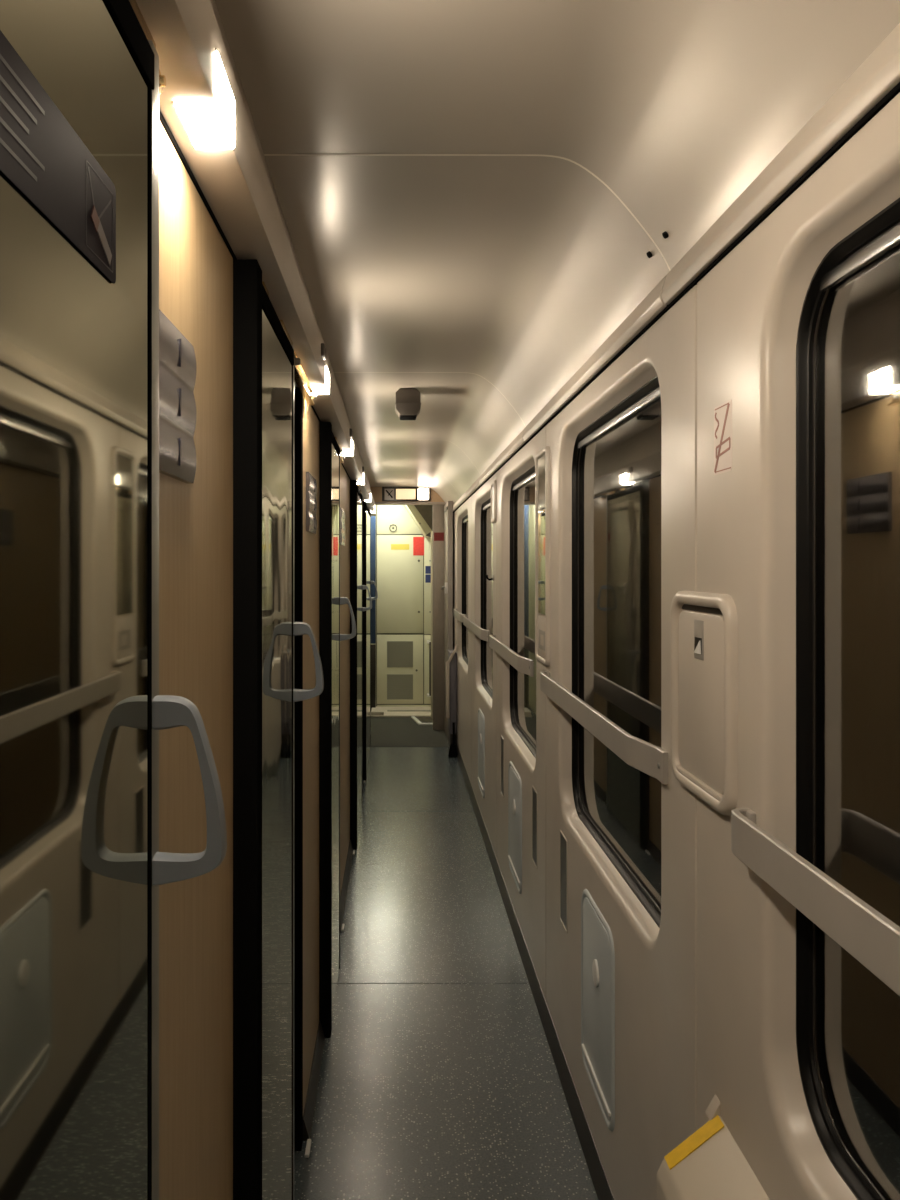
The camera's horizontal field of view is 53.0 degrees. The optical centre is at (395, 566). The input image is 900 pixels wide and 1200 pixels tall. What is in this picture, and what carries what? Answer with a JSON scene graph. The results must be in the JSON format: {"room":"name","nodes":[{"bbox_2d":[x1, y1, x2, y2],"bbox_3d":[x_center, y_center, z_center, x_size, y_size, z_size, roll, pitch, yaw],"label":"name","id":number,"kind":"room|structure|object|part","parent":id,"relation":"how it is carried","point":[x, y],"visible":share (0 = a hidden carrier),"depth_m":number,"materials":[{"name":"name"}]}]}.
{"room":"train carriage","nodes":[
{"label":"train carriage","id":0,"kind":"room"},
{"bbox_2d":[159,119,349,1199],"bbox_3d":[-0.276,0.520,2.745,0.030,2.041,4.690,0,0,0],"label":"wall","id":1,"kind":"structure","parent":0,"point":[196,264],"depth_m":1.23,"materials":[{"name":"brown wood"}]},
{"bbox_2d":[0,0,226,1199],"bbox_3d":[-0.203,0.552,0.279,0.090,2.093,1.198,0,0,0],"label":"sliding door","id":2,"kind":"structure","parent":1,"relation":"in","point":[83,712],"depth_m":0.65,"materials":[{"name":"black glass"}]},
{"bbox_2d":[0,30,115,283],"bbox_3d":[-0.222,-0.262,0.464,0.002,0.078,0.500,0,0,0],"label":"notice","id":3,"kind":"object","parent":2,"relation":"attached to","point":[42,155],"visible":1,"depth_m":0.58,"materials":[{"name":"grey"}]},
{"bbox_3d":[-0.222,-0.261,0.676,0.001,0.062,0.061,0,0,0],"label":"pictogram frame","id":4,"kind":"part","parent":3,"relation":"part of","materials":[{"name":"grey"}]},
{"bbox_3d":[-0.228,0.576,0.250,0.008,2.025,1.140,0,0,0],"label":"glass panel","id":5,"kind":"part","parent":2,"relation":"part of","materials":[{"name":"glass"}]},
{"bbox_3d":[-0.229,-0.453,0.252,0.015,0.033,1.145,0,0,0],"label":"rail","id":6,"kind":"part","parent":2,"relation":"part of","materials":[{"name":"black"}]},
{"bbox_3d":[-0.193,0.207,0.836,0.071,0.175,0.024,0,0,0],"label":"handle","id":7,"kind":"part","parent":2,"relation":"part of","materials":[{"name":"plastic"}]},
{"bbox_2d":[159,309,196,483],"bbox_3d":[-0.255,-0.190,0.991,0.014,0.171,0.262,0,0,0],"label":"plate","id":8,"kind":"object","parent":1,"relation":"attached to","point":[177,359],"visible":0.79,"depth_m":1.02,"materials":[{"name":"grey plastic"}]},
{"bbox_2d":[171,48,234,148],"bbox_3d":[-0.217,-0.528,1.021,0.050,0.060,0.106,0,0,0],"label":"lamp","id":9,"kind":"object","parent":1,"relation":"attached to","point":[207,125],"visible":1,"depth_m":1.01,"materials":[{"name":"white plastic"}]},
{"bbox_2d":[233,259,261,1199],"bbox_3d":[-0.251,0.554,1.468,0.059,2.093,0.055,0,0,0],"label":"trim","id":10,"kind":"structure","parent":1,"relation":"attached to","point":[247,273],"depth_m":1.44,"materials":[{"name":"black"}]},
{"bbox_2d":[136,0,375,515],"bbox_3d":[-0.257,-0.650,3.115,0.125,0.299,11.430,0,0,0],"label":"trim","id":11,"kind":"structure","parent":1,"relation":"attached to","point":[237,184],"depth_m":1.23,"materials":[{"name":"paint"}]},
{"bbox_2d":[260,280,323,1199],"bbox_3d":[-0.203,0.552,1.738,0.090,2.093,0.535,0,0,0],"label":"sliding door","id":12,"kind":"structure","parent":1,"relation":"in","point":[279,628],"depth_m":1.72,"materials":[{"name":"grey glass"}]},
{"bbox_3d":[-0.229,-0.453,1.711,0.015,0.033,0.482,0,0,0],"label":"rail","id":13,"kind":"part","parent":12,"relation":"part of","materials":[{"name":"black"}]},
{"bbox_3d":[-0.228,0.576,1.708,0.008,2.025,0.477,0,0,0],"label":"glass panel","id":14,"kind":"part","parent":12,"relation":"part of","materials":[{"name":"glass"}]},
{"bbox_3d":[-0.193,0.207,1.963,0.071,0.175,0.024,0,0,0],"label":"handle","id":15,"kind":"part","parent":12,"relation":"part of","materials":[{"name":"plastic"}]},
{"bbox_2d":[294,387,302,1150],"bbox_3d":[-0.285,0.554,2.487,0.051,2.093,0.045,0,0,0],"label":"trim","id":16,"kind":"structure","parent":1,"relation":"attached to","point":[298,397],"depth_m":2.46,"materials":[{"name":"black metal"}]},
{"bbox_2d":[294,350,316,405],"bbox_3d":[-0.243,-0.481,2.308,0.040,0.041,0.523,0,0,0],"label":"door track","id":17,"kind":"object","parent":1,"relation":"attached to","point":[300,377],"visible":0.7,"depth_m":2.32,"materials":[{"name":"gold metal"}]},
{"bbox_2d":[306,472,316,533],"bbox_3d":[-0.255,-0.190,2.720,0.014,0.171,0.240,0,0,0],"label":"plate","id":18,"kind":"object","parent":1,"relation":"attached to","point":[311,484],"visible":1,"depth_m":2.65,"materials":[{"name":"grey plastic"}]},
{"bbox_2d":[303,1021,324,1140],"bbox_3d":[-0.252,1.569,2.783,0.022,0.062,0.545,0,0,0],"label":"baseboard","id":19,"kind":"structure","parent":1,"relation":"attached to","point":[310,1101],"depth_m":2.72,"materials":[{"name":"black rubber"}]},
{"bbox_2d":[311,366,328,393],"bbox_3d":[-0.217,-0.528,2.541,0.050,0.060,0.106,0,0,0],"label":"lamp","id":20,"kind":"object","parent":1,"relation":"attached to","point":[317,389],"visible":0.8,"depth_m":2.52,"materials":[{"name":"white"}]},
{"bbox_2d":[321,343,325,359],"bbox_3d":[-0.191,-0.565,2.360,0.012,0.032,0.060,0,0,0],"label":"fascia catch","id":21,"kind":"object","parent":1,"relation":"attached to","point":[323,348],"visible":0.98,"depth_m":2.33,"materials":[{"name":"grey"}]},
{"bbox_2d":[319,422,331,1037],"bbox_3d":[-0.251,0.554,3.084,0.059,2.093,0.055,0,0,0],"label":"trim","id":22,"kind":"structure","parent":1,"relation":"attached to","point":[325,442],"depth_m":3.06,"materials":[{"name":"black metal"}]},
{"bbox_2d":[340,507,344,545],"bbox_3d":[-0.255,-0.190,4.275,0.014,0.171,0.250,0,0,0],"label":"plate","id":23,"kind":"object","parent":1,"relation":"attached to","point":[342,512],"visible":0.99,"depth_m":4.20,"materials":[{"name":"grey plastic"}]},
{"bbox_2d":[340,448,344,462],"bbox_3d":[-0.243,-0.481,3.825,0.040,0.041,0.330,0,0,0],"label":"door track","id":24,"kind":"object","parent":1,"relation":"attached to","point":[342,458],"visible":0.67,"depth_m":3.93,"materials":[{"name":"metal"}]},
{"bbox_2d":[331,430,355,1016],"bbox_3d":[-0.203,0.552,3.353,0.090,2.093,0.531,0,0,0],"label":"sliding door","id":25,"kind":"structure","parent":1,"relation":"in","point":[337,600],"depth_m":3.45,"materials":[{"name":"black glass"}]},
{"bbox_3d":[-0.229,-0.453,3.326,0.015,0.033,0.478,0,0,0],"label":"rail","id":26,"kind":"part","parent":25,"relation":"part of","materials":[{"name":"black"}]},
{"bbox_3d":[-0.228,0.576,3.324,0.008,2.025,0.473,0,0,0],"label":"glass panel","id":27,"kind":"part","parent":25,"relation":"part of","materials":[{"name":"glass"}]},
{"bbox_3d":[-0.193,0.207,3.576,0.071,0.175,0.024,0,0,0],"label":"handle","id":28,"kind":"part","parent":25,"relation":"part of","materials":[{"name":"plastic"}]},
{"bbox_2d":[340,840,352,932],"bbox_3d":[-0.252,1.569,4.509,0.022,0.062,1.158,0,0,0],"label":"baseboard","id":29,"kind":"structure","parent":1,"relation":"attached to","point":[343,895],"depth_m":4.47,"materials":[{"name":"black rubber"}]},
{"bbox_2d":[342,439,352,455],"bbox_3d":[-0.217,-0.528,3.981,0.050,0.060,0.106,0,0,0],"label":"lamp","id":30,"kind":"object","parent":1,"relation":"attached to","point":[351,452],"visible":0.8,"depth_m":3.97,"materials":[{"name":"white"}]},
{"bbox_2d":[350,480,356,849],"bbox_3d":[-0.251,0.554,5.117,0.059,2.093,0.055,0,0,0],"label":"trim","id":31,"kind":"structure","parent":1,"relation":"attached to","point":[353,483],"depth_m":5.09,"materials":[{"name":"black metal"}]},
{"bbox_2d":[357,473,363,484],"bbox_3d":[-0.217,-0.528,5.381,0.050,0.060,0.106,0,0,0],"label":"lamp","id":32,"kind":"object","parent":1,"relation":"attached to","point":[358,483],"visible":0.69,"depth_m":5.33,"materials":[{"name":"white"}]},
{"bbox_2d":[357,485,371,839],"bbox_3d":[-0.203,0.552,5.559,0.090,2.093,0.878,0,0,0],"label":"sliding door","id":33,"kind":"structure","parent":1,"relation":"in","point":[360,587],"depth_m":5.52,"materials":[{"name":"black glass"}]},
{"bbox_3d":[-0.228,0.576,5.530,0.008,2.025,0.820,0,0,0],"label":"glass panel","id":34,"kind":"part","parent":33,"relation":"part of","materials":[{"name":"glass"}]},
{"bbox_3d":[-0.229,-0.453,5.532,0.015,0.033,0.825,0,0,0],"label":"rail","id":35,"kind":"part","parent":33,"relation":"part of","materials":[{"name":"black"}]},
{"bbox_3d":[-0.193,0.207,5.956,0.071,0.175,0.024,0,0,0],"label":"handle","id":36,"kind":"part","parent":33,"relation":"part of","materials":[{"name":"metal"}]},
{"bbox_2d":[337,983,526,983],"bbox_3d":[0.137,1.599,3.460,0.736,0.002,0.008,0,0,0],"label":"trim","id":37,"kind":"structure","parent":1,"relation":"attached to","point":[337,983],"depth_m":3.46,"materials":[{"name":"plastic"}]},
{"bbox_2d":[370,487,443,501],"bbox_3d":[0.000,-0.736,8.870,1.280,0.320,0.080,0,0,0],"label":"wall","id":38,"kind":"structure","parent":0,"point":[376,491],"depth_m":8.83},
{"bbox_2d":[382,487,430,500],"bbox_3d":[0.101,-0.716,8.812,0.476,0.147,0.036,0,0,0],"label":"header sign","id":39,"kind":"object","parent":38,"relation":"attached to","point":[388,493],"visible":0.98,"depth_m":8.80,"materials":[{"name":"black plastic"}]},
{"bbox_3d":[-0.065,-0.711,8.800,0.096,0.108,0.005,0,0,0],"label":"icon plate","id":40,"kind":"part","parent":39,"relation":"part of","materials":[{"name":"grey"}]},
{"bbox_2d":[375,502,445,504],"bbox_3d":[0.110,-0.626,8.865,0.771,0.022,0.110,0,0,0],"label":"trim","id":41,"kind":"structure","parent":38,"relation":"attached to","point":[376,503],"depth_m":8.81,"materials":[{"name":"paint"}]},
{"bbox_2d":[294,712,597,1199],"bbox_3d":[0.150,1.619,3.900,2.100,0.042,13.000,0,0,0],"label":"floor","id":42,"kind":"structure","parent":0,"point":[425,1091],"depth_m":3.11,"materials":[{"name":"plastic"}]},
{"bbox_2d":[305,1139,310,1157],"bbox_3d":[-0.241,1.595,2.470,0.012,0.010,0.070,0,0,0],"label":"clip","id":43,"kind":"object","parent":42,"relation":"on","point":[308,1145],"visible":1,"depth_m":2.46,"materials":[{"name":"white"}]},
{"bbox_2d":[370,706,430,716],"bbox_3d":[0.160,1.570,9.875,0.875,0.060,0.610,0,0,0],"label":"door sill","id":44,"kind":"structure","parent":42,"relation":"on","point":[379,711],"depth_m":9.76,"materials":[{"name":"grey"}]},
{"bbox_2d":[370,516,375,711],"bbox_3d":[-0.253,0.385,9.890,0.060,2.410,0.060,0,0,0],"label":"panel","id":45,"kind":"object","parent":44,"relation":"on","point":[372,518],"visible":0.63,"depth_m":9.86,"materials":[{"name":"blue"}]},
{"bbox_2d":[376,505,430,706],"bbox_3d":[0.196,0.350,10.178,0.847,2.500,0.125,0,0,0],"label":"tall cabinet","id":46,"kind":"object","parent":42,"relation":"on","point":[403,602],"visible":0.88,"depth_m":10.19,"materials":[{"name":"grey metal"}]},
{"bbox_3d":[0.047,-0.611,10.193,0.525,0.478,0.014,0,0,0],"label":"panel","id":47,"kind":"part","parent":46,"relation":"part of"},
{"bbox_2d":[391,544,408,549],"bbox_3d":[0.047,-0.227,10.185,0.208,0.064,0.002,0,0,0],"label":"warning label","id":48,"kind":"object","parent":46,"relation":"attached to","point":[393,546],"visible":1,"depth_m":10.18,"materials":[{"name":"yellow"}]},
{"bbox_3d":[0.047,0.194,10.193,0.525,1.111,0.014,0,0,0],"label":"door","id":49,"kind":"part","parent":46,"relation":"part of","materials":[{"name":"metal"}]},
{"bbox_3d":[0.047,1.159,10.193,0.525,0.782,0.014,0,0,0],"label":"door","id":50,"kind":"part","parent":46,"relation":"part of","materials":[{"name":"metal"}]},
{"bbox_2d":[387,674,412,698],"bbox_3d":[0.045,1.357,10.184,0.295,0.284,0.007,0,0,0],"label":"vent grille","id":51,"kind":"object","parent":46,"relation":"attached to","point":[399,686],"depth_m":10.18,"materials":[{"name":"grey"}]},
{"bbox_2d":[387,641,412,666],"bbox_3d":[0.045,0.988,10.184,0.295,0.295,0.007,0,0,0],"label":"vent grille","id":52,"kind":"object","parent":46,"relation":"attached to","point":[399,653],"depth_m":10.18,"materials":[{"name":"grey"}]},
{"bbox_2d":[413,537,423,554],"bbox_3d":[0.257,-0.236,10.185,0.123,0.210,0.002,0,0,0],"label":"label","id":53,"kind":"object","parent":46,"relation":"attached to","point":[418,542],"visible":1,"depth_m":10.18,"materials":[{"name":"plastic"}]},
{"bbox_3d":[0.466,1.160,10.193,0.295,0.780,0.014,0,0,0],"label":"panel","id":54,"kind":"part","parent":46,"relation":"part of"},
{"bbox_3d":[0.466,0.114,10.193,0.295,1.294,0.014,0,0,0],"label":"panel","id":55,"kind":"part","parent":46,"relation":"part of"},
{"bbox_2d":[425,575,430,582],"bbox_3d":[0.363,0.132,10.185,0.060,0.091,0.002,0,0,0],"label":"instruction label","id":56,"kind":"object","parent":46,"relation":"attached to","point":[427,577],"visible":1,"depth_m":10.18,"materials":[{"name":"blue"}]},
{"bbox_2d":[425,566,430,573],"bbox_3d":[0.363,0.032,10.185,0.060,0.086,0.002,0,0,0],"label":"instruction label","id":57,"kind":"object","parent":46,"relation":"attached to","point":[427,568],"visible":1,"depth_m":10.18,"materials":[{"name":"blue"}]},
{"bbox_3d":[0.386,1.147,10.131,0.022,0.607,0.031,0,0,0],"label":"grab handle","id":58,"kind":"part","parent":46,"relation":"part of","materials":[{"name":"metal"}]},
{"bbox_2d":[411,716,432,724],"bbox_3d":[0.380,1.588,9.315,0.440,0.018,0.470,0,0,0],"label":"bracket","id":59,"kind":"object","parent":42,"relation":"on","point":[419,720],"visible":0.58,"depth_m":9.30,"materials":[{"name":"grey metal"}]},
{"bbox_2d":[446,644,457,748],"bbox_3d":[0.479,1.131,7.893,0.100,0.938,0.335,0,0,0],"label":"base cabinet","id":60,"kind":"object","parent":42,"relation":"on","point":[451,664],"visible":0.84,"depth_m":7.75,"materials":[{"name":"grey"}]},
{"bbox_3d":[0.482,0.748,7.740,0.093,0.171,0.030,0,0,0],"label":"sloped rail","id":61,"kind":"part","parent":60,"relation":"part of","materials":[{"name":"plastic"}]},
{"bbox_2d":[448,722,456,757],"bbox_3d":[0.480,1.455,7.580,0.082,0.290,0.082,0,0,0],"label":"door stop","id":62,"kind":"object","parent":42,"relation":"on","point":[452,751],"visible":1,"depth_m":7.56,"materials":[{"name":"black"}]},
{"bbox_3d":[0.486,1.410,7.580,0.020,0.200,0.020,0,0,0],"label":"stem","id":63,"kind":"part","parent":62,"relation":"part of","materials":[{"name":"black"}]},
{"bbox_2d":[215,0,899,504],"bbox_3d":[0.132,-0.684,4.225,0.807,0.242,9.246,0,0,0],"label":"ceiling","id":64,"kind":"structure","parent":0,"point":[677,107],"depth_m":1.65,"materials":[{"name":"white plastic"}]},
{"bbox_2d":[395,388,420,419],"bbox_3d":[0.053,-0.723,4.000,0.116,0.126,0.104,0,0,0],"label":"smoke detector","id":65,"kind":"object","parent":64,"relation":"attached to","point":[408,400],"visible":1,"depth_m":3.95,"materials":[{"name":"grey"}]},
{"bbox_2d":[662,231,667,238],"bbox_3d":[0.497,-0.612,1.653,0.016,0.016,0.012,0,0,0],"label":"cap","id":66,"kind":"object","parent":64,"relation":"attached to","point":[664,234],"visible":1,"depth_m":1.65,"materials":[{"name":"black"}]},
{"bbox_2d":[453,92,899,1199],"bbox_3d":[0.550,0.490,3.115,0.044,2.085,11.430,0,0,0],"label":"wall","id":67,"kind":"structure","parent":0,"point":[750,304],"depth_m":1.55,"materials":[{"name":"beige plastic"}]},
{"bbox_2d":[334,372,521,419],"bbox_3d":[0.129,-0.680,3.630,0.802,0.235,0.007,0,0,0],"label":"trim","id":68,"kind":"structure","parent":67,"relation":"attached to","point":[334,372],"depth_m":3.63,"materials":[{"name":"white"}]},
{"bbox_2d":[441,501,452,742],"bbox_3d":[0.464,0.492,8.444,0.095,2.175,0.712,0,0,0],"label":"door","id":69,"kind":"structure","parent":67,"relation":"in","point":[448,508],"depth_m":8.13,"materials":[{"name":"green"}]},
{"bbox_3d":[0.457,0.190,8.150,0.027,0.100,0.040,0,0,0],"label":"handle plate","id":70,"kind":"part","parent":69,"relation":"part of","materials":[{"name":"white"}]},
{"bbox_2d":[453,609,466,621],"bbox_3d":[0.511,0.390,7.256,0.036,0.062,1.012,0,0,0],"label":"handrail","id":71,"kind":"object","parent":67,"relation":"attached to","point":[456,614],"visible":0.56,"depth_m":7.10,"materials":[{"name":"plastic"}]},
{"bbox_2d":[462,515,467,664],"bbox_3d":[0.580,0.181,7.186,0.028,1.200,1.149,0,0,0],"label":"window","id":72,"kind":"structure","parent":67,"relation":"in","point":[465,519],"depth_m":7.59,"materials":[{"name":"black"}]},
{"bbox_3d":[0.589,0.181,7.186,0.006,1.160,1.109,0,0,0],"label":"glass pane","id":73,"kind":"part","parent":72,"relation":"part of","materials":[{"name":"black"}]},
{"bbox_2d":[453,477,480,511],"bbox_3d":[0.520,-0.537,7.190,0.022,0.067,3.270,0,0,0],"label":"trim","id":74,"kind":"structure","parent":67,"relation":"attached to","point":[475,485],"depth_m":6.49,"materials":[{"name":"beige laminate"}]},
{"bbox_2d":[264,154,670,270],"bbox_3d":[0.129,-0.680,1.714,0.802,0.235,0.007,0,0,0],"label":"trim","id":75,"kind":"structure","parent":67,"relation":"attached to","point":[590,172],"depth_m":1.71,"materials":[{"name":"white"}]},
{"bbox_2d":[463,616,489,641],"bbox_3d":[0.511,0.390,5.831,0.036,0.062,1.562,0,0,0],"label":"handrail","id":76,"kind":"object","parent":67,"relation":"attached to","point":[483,634],"visible":0.98,"depth_m":5.51,"materials":[{"name":"plastic"}]},
{"bbox_2d":[478,708,484,797],"bbox_3d":[0.523,1.139,5.540,0.012,0.499,0.380,0,0,0],"label":"hatch","id":77,"kind":"object","parent":67,"relation":"attached to","point":[481,721],"visible":1,"depth_m":5.50,"materials":[{"name":"white"}]},
{"bbox_3d":[0.526,1.139,5.540,0.006,0.459,0.340,0,0,0],"label":"hatch door","id":78,"kind":"part","parent":77,"relation":"part of","materials":[{"name":"plastic"}]},
{"bbox_2d":[481,498,492,698],"bbox_3d":[0.580,0.181,5.486,0.028,1.200,1.091,0,0,0],"label":"window","id":79,"kind":"structure","parent":67,"relation":"in","point":[486,525],"depth_m":5.76,"materials":[{"name":"black"}]},
{"bbox_3d":[0.589,0.181,5.486,0.006,1.160,1.051,0,0,0],"label":"glass pane","id":80,"kind":"part","parent":79,"relation":"part of","materials":[{"name":"black"}]},
{"bbox_2d":[491,480,496,523],"bbox_3d":[0.522,-0.347,4.810,0.014,0.224,0.180,0,0,0],"label":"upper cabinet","id":81,"kind":"object","parent":67,"relation":"attached to","point":[494,483],"visible":1,"depth_m":4.75,"materials":[{"name":"beige laminate"}]},
{"bbox_3d":[0.524,-0.342,4.810,0.008,0.183,0.128,0,0,0],"label":"glass","id":82,"kind":"part","parent":81,"relation":"part of","materials":[{"name":"glass"}]},
{"bbox_2d":[479,428,524,484],"bbox_3d":[0.520,-0.537,4.590,0.022,0.067,1.910,0,0,0],"label":"trim","id":83,"kind":"structure","parent":67,"relation":"attached to","point":[518,441],"depth_m":4.28,"materials":[{"name":"plastic"}]},
{"bbox_2d":[501,735,503,797],"bbox_3d":[0.527,0.987,4.460,0.003,0.287,0.120,0,0,0],"label":"wall slot","id":84,"kind":"object","parent":67,"relation":"attached to","point":[502,739],"visible":1,"depth_m":4.46,"materials":[{"name":"black plastic"}]},
{"bbox_2d":[489,635,533,676],"bbox_3d":[0.511,0.390,4.126,0.036,0.062,1.332,0,0,0],"label":"handrail","id":85,"kind":"object","parent":67,"relation":"attached to","point":[525,665],"visible":1,"depth_m":3.81,"materials":[{"name":"plastic"}]},
{"bbox_2d":[508,761,521,893],"bbox_3d":[0.523,1.139,3.975,0.012,0.499,0.410,0,0,0],"label":"hatch","id":86,"kind":"object","parent":67,"relation":"attached to","point":[514,779],"visible":1,"depth_m":3.94,"materials":[{"name":"white"}]},
{"bbox_2d":[510,465,535,757],"bbox_3d":[0.580,0.181,3.953,0.028,1.200,1.077,0,0,0],"label":"window","id":87,"kind":"structure","parent":67,"relation":"in","point":[522,493],"depth_m":4.12,"materials":[{"name":"black"}]},
{"bbox_2d":[532,785,536,868],"bbox_3d":[0.527,0.987,3.420,0.003,0.287,0.120,0,0,0],"label":"wall slot","id":88,"kind":"object","parent":67,"relation":"attached to","point":[534,792],"visible":1,"depth_m":3.43,"materials":[{"name":"black plastic"}]},
{"bbox_2d":[456,742,613,1199],"bbox_3d":[0.524,1.564,3.115,0.026,0.072,11.430,0,0,0],"label":"baseboard","id":89,"kind":"structure","parent":67,"relation":"attached to","point":[600,1182],"depth_m":3.03,"materials":[{"name":"black rubber"}]},
{"bbox_2d":[535,446,549,665],"bbox_3d":[0.522,-0.038,3.210,0.014,0.763,0.250,0,0,0],"label":"wall panel","id":90,"kind":"object","parent":67,"relation":"attached to","point":[542,465],"visible":1,"depth_m":3.19,"materials":[{"name":"beige laminate"}]},
{"bbox_3d":[0.525,0.250,3.210,0.008,0.148,0.210,0,0,0],"label":"plate","id":91,"kind":"part","parent":90,"relation":"part of","materials":[{"name":"plastic"}]},
{"bbox_3d":[0.524,-0.113,3.210,0.008,0.561,0.198,0,0,0],"label":"glass","id":92,"kind":"part","parent":90,"relation":"part of","materials":[{"name":"clear glass"}]},
{"bbox_2d":[560,830,567,932],"bbox_3d":[0.527,0.987,2.830,0.003,0.287,0.120,0,0,0],"label":"wall slot","id":93,"kind":"object","parent":67,"relation":"attached to","point":[563,841],"visible":1,"depth_m":2.82,"materials":[{"name":"black rubber"}]},
{"bbox_2d":[523,276,667,441],"bbox_3d":[0.520,-0.537,2.683,0.022,0.067,1.885,0,0,0],"label":"trim","id":94,"kind":"structure","parent":67,"relation":"attached to","point":[653,303],"depth_m":2.21,"materials":[{"name":"beige plastic"}]},
{"bbox_2d":[581,889,614,1130],"bbox_3d":[0.523,1.139,2.355,0.012,0.499,0.370,0,0,0],"label":"hatch","id":95,"kind":"object","parent":67,"relation":"attached to","point":[597,944],"visible":1,"depth_m":2.32,"materials":[{"name":"white plastic"}]},
{"bbox_2d":[540,671,667,783],"bbox_3d":[0.511,0.390,2.429,0.036,0.062,1.367,0,0,0],"label":"handrail","id":96,"kind":"object","parent":67,"relation":"attached to","point":[646,757],"visible":1,"depth_m":2.06,"materials":[{"name":"plastic"}]},
{"bbox_2d":[572,376,660,927],"bbox_3d":[0.580,0.181,2.362,0.028,1.200,1.091,0,0,0],"label":"window","id":97,"kind":"structure","parent":67,"relation":"in","point":[616,461],"depth_m":2.35,"materials":[{"name":"black"}]},
{"bbox_2d":[453,82,899,512],"bbox_3d":[0.530,-0.502,3.115,0.014,0.008,11.430,0,0,0],"label":"trim","id":98,"kind":"structure","parent":67,"relation":"attached to","point":[888,97],"depth_m":1.32,"materials":[{"name":"black"}]},
{"bbox_2d":[670,591,737,815],"bbox_3d":[0.520,0.219,1.540,0.017,0.352,0.300,0,0,0],"label":"flap","id":99,"kind":"object","parent":67,"relation":"attached to","point":[703,647],"visible":1,"depth_m":1.51,"materials":[{"name":"beige plastic"}]},
{"bbox_3d":[0.524,0.222,1.540,0.009,0.286,0.236,0,0,0],"label":"flap door","id":100,"kind":"part","parent":99,"relation":"part of","materials":[{"name":"plastic"}]},
{"bbox_2d":[657,1094,769,1199],"bbox_3d":[0.475,1.035,1.144,0.106,0.328,0.689,0,0,0],"label":"wall box","id":101,"kind":"object","parent":67,"relation":"attached to","point":[709,1164],"visible":1,"depth_m":1.40,"materials":[{"name":"white plastic"}]},
{"bbox_2d":[714,400,731,474],"bbox_3d":[0.528,-0.208,1.454,0.002,0.112,0.080,0,0,0],"label":"notice","id":102,"kind":"object","parent":67,"relation":"attached to","point":[722,413],"visible":1,"depth_m":1.45,"materials":[{"name":"beige"}]},
{"bbox_2d":[661,23,899,303],"bbox_3d":[0.520,-0.537,-0.432,0.022,0.067,4.325,0,0,0],"label":"trim","id":103,"kind":"structure","parent":67,"relation":"attached to","point":[879,73],"depth_m":1.15,"materials":[{"name":"beige plastic"}]},
{"bbox_2d":[731,808,899,995],"bbox_3d":[0.511,0.390,0.526,0.036,0.062,1.652,0,0,0],"label":"handrail","id":104,"kind":"object","parent":67,"relation":"attached to","point":[869,936],"visible":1,"depth_m":1.04,"materials":[{"name":"plastic"}]},
{"bbox_2d":[796,198,899,1199],"bbox_3d":[0.580,0.181,0.734,0.028,1.200,1.091,0,0,0],"label":"window","id":105,"kind":"structure","parent":67,"relation":"in","point":[848,342],"depth_m":1.16,"materials":[{"name":"black"}]},
{"bbox_3d":[0.972,0.400,8.860,0.936,2.400,0.060,0,0,0],"label":"wall","id":106,"kind":"structure","parent":0,"visible":0},
{"bbox_2d":[431,531,432,719],"bbox_3d":[0.351,0.574,8.845,0.017,1.852,0.030,0,0,0],"label":"trim","id":107,"kind":"structure","parent":106,"relation":"attached to","point":[431,531],"depth_m":8.83,"materials":[{"name":"plastic"}]},
{"bbox_2d":[434,532,443,540],"bbox_3d":[0.429,-0.298,8.830,0.113,0.081,0.002,0,0,0],"label":"label","id":108,"kind":"object","parent":106,"relation":"attached to","point":[438,536],"visible":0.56,"depth_m":8.83,"materials":[{"name":"red"}]},
{"bbox_2d":[433,504,445,729],"bbox_3d":[0.433,0.491,8.855,0.142,2.218,0.050,0,0,0],"label":"trim","id":109,"kind":"structure","parent":106,"relation":"attached to","point":[438,509],"depth_m":8.83,"materials":[{"name":"beige plastic"}]},
{"bbox_3d":[0.100,-0.925,9.565,2.200,0.050,1.430,0,0,0],"label":"ceiling","id":110,"kind":"structure","parent":0,"visible":0},
{"bbox_2d":[404,505,432,537],"bbox_3d":[0.321,-0.539,9.870,0.553,0.459,0.561,0,0,0],"label":"duct","id":111,"kind":"object","parent":110,"relation":"attached to","point":[422,515],"visible":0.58,"depth_m":9.61,"materials":[{"name":"grey"}]},
{"bbox_3d":[-0.276,0.520,6.410,0.030,2.041,0.580,0,0,0],"label":"wall","id":112,"kind":"structure","parent":0,"visible":0},
{"bbox_2d":[362,501,365,781],"bbox_3d":[-0.251,0.554,6.728,0.059,2.093,0.055,0,0,0],"label":"trim","id":113,"kind":"structure","parent":112,"relation":"attached to","point":[363,502],"depth_m":6.70,"materials":[{"name":"black"}]},
{"bbox_2d":[366,504,377,775],"bbox_3d":[-0.203,0.552,7.314,0.090,2.093,1.168,0,0,0],"label":"sliding door","id":114,"kind":"structure","parent":112,"relation":"in","point":[368,514],"depth_m":7.33,"materials":[{"name":"black glass"}]},
{"bbox_3d":[-0.228,0.576,7.285,0.008,2.025,1.110,0,0,0],"label":"glass panel","id":115,"kind":"part","parent":114,"relation":"part of","materials":[{"name":"clear glass"}]},
{"bbox_3d":[-0.193,0.207,7.856,0.071,0.175,0.024,0,0,0],"label":"handle","id":116,"kind":"part","parent":114,"relation":"part of","materials":[{"name":"metal"}]},
{"bbox_3d":[-0.276,0.550,-1.600,0.030,2.101,2.000,0,0,0],"label":"wall","id":117,"kind":"structure","parent":0,"visible":0},
{"bbox_2d":[159,109,350,479],"bbox_3d":[-0.262,-0.498,3.115,0.007,0.008,11.430,0,0,0],"label":"trim","id":118,"kind":"structure","parent":117,"relation":"attached to","point":[161,117],"depth_m":1.17,"materials":[{"name":"black"}]}
]}

